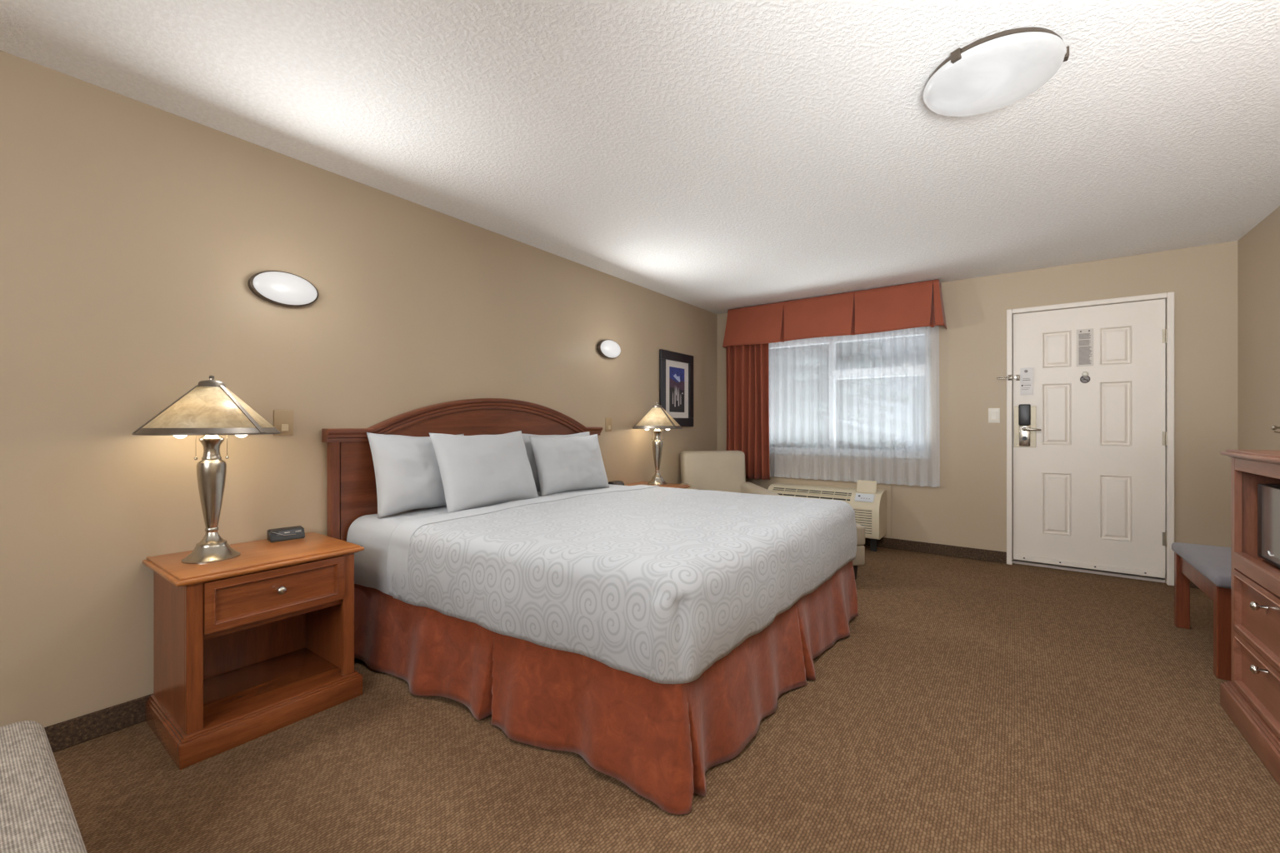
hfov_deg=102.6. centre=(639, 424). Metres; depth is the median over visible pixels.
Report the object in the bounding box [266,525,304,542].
alarm clock
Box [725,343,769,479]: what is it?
curtain
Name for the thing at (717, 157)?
ceiling
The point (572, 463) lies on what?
pillow
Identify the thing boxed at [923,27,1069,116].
ceiling light
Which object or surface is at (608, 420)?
wall switch
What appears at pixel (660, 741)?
bed skirt
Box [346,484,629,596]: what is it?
sheet
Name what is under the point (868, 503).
air conditioner
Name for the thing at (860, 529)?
cushion
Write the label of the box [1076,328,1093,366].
notice sheet
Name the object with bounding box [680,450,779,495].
armchair
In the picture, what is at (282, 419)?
wall switch
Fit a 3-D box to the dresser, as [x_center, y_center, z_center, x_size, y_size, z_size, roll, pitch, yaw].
[2.313,0.636,1.544,0.543,1.066,1.077,0,0,36]
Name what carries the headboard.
attached to the wall at (134, 233)
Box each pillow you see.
[366,432,464,518]
[429,430,538,513]
[521,431,589,491]
[528,434,609,495]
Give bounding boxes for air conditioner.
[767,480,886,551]
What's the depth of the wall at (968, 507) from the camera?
4.23 m
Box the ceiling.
[0,0,1279,314]
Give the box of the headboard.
[321,398,602,541]
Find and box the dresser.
[1220,449,1279,786]
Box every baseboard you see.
[44,694,153,753]
[864,537,1199,589]
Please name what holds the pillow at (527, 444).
on the sheet at (372, 533)
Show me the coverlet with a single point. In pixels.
(657, 584)
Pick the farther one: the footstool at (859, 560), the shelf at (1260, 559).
the footstool at (859, 560)
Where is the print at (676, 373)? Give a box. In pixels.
[669,366,684,412]
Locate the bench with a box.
[1171,542,1230,680]
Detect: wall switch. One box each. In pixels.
[273,410,293,435]
[605,417,611,431]
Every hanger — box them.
[1020,367,1033,384]
[1020,383,1033,394]
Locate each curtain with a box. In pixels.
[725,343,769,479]
[768,325,939,487]
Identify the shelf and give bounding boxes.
[1254,557,1279,572]
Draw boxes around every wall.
[0,50,716,727]
[716,240,1237,579]
[1237,206,1279,450]
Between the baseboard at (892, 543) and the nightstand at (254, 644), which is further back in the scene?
the baseboard at (892, 543)
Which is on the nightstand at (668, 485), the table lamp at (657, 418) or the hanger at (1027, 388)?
the table lamp at (657, 418)
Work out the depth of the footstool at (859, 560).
3.82 m
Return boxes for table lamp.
[132,375,280,564]
[632,402,682,484]
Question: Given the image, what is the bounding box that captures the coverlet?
[386,485,857,684]
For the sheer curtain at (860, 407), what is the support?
hanging from the valance
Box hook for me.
[1270,425,1279,433]
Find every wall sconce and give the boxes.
[247,270,318,306]
[596,340,620,359]
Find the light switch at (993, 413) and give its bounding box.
[988,408,999,423]
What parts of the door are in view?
lock plate, handle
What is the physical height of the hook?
0.055 m
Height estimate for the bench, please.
0.482 m
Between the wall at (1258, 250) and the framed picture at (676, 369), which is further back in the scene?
the framed picture at (676, 369)
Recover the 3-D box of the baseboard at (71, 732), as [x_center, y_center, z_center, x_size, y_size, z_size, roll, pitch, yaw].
[-1.353,1.120,2.835,0.012,0.098,7.577,0,0,36]
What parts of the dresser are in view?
post, shelf rail, drawer, drawer, rail, knob, knob, panel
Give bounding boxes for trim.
[1006,291,1174,585]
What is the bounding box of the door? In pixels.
[996,299,1166,578]
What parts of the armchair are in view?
armrest, backrest, armrest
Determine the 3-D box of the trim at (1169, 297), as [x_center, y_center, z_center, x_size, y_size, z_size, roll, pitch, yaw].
[3.498,0.105,4.043,0.987,2.128,0.122,0,0,36]
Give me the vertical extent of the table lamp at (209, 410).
0.716 m
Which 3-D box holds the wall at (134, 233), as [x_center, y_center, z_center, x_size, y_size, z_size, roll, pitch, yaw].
[-1.411,-0.049,2.885,0.140,2.436,7.869,0,0,36]
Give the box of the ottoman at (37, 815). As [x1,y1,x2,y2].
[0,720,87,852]
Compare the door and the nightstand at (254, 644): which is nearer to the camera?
the nightstand at (254, 644)
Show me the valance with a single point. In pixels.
(920, 304)
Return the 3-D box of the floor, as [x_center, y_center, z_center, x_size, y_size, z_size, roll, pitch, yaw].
[0.264,1.219,1.659,4.290,0.100,7.869,0,0,36]
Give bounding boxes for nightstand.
[142,532,364,769]
[624,481,689,489]
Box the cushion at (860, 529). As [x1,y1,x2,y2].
[855,524,864,545]
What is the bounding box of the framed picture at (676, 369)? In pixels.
[659,349,693,426]
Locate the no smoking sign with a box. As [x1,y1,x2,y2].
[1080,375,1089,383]
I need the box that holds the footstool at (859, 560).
[852,524,864,579]
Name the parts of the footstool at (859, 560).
leg, frame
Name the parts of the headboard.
post, cap moulding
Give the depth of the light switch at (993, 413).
4.35 m
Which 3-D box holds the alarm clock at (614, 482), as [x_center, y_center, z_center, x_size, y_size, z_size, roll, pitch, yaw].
[-0.197,0.499,4.277,0.075,0.050,0.132,0,0,38]
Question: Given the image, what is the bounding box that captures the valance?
[722,279,946,348]
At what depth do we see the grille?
4.98 m
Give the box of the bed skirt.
[354,560,858,814]
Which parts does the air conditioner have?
control panel, control lid, support leg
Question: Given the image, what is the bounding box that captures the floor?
[53,545,1279,852]
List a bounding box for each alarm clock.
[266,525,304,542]
[608,480,624,485]
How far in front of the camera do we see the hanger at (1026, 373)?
4.22 m
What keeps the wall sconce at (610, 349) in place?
attached to the wall at (134, 233)
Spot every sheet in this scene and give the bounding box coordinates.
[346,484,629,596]
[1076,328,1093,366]
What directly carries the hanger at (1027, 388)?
hanging from the door
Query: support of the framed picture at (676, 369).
attached to the wall at (134, 233)
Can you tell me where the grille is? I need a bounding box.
[771,486,851,502]
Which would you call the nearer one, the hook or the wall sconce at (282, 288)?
the wall sconce at (282, 288)
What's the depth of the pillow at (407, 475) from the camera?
2.65 m
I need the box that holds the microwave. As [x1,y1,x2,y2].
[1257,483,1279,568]
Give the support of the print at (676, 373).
attached to the framed picture at (676, 369)
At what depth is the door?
3.98 m
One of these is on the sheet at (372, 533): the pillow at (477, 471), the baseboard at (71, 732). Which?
the pillow at (477, 471)

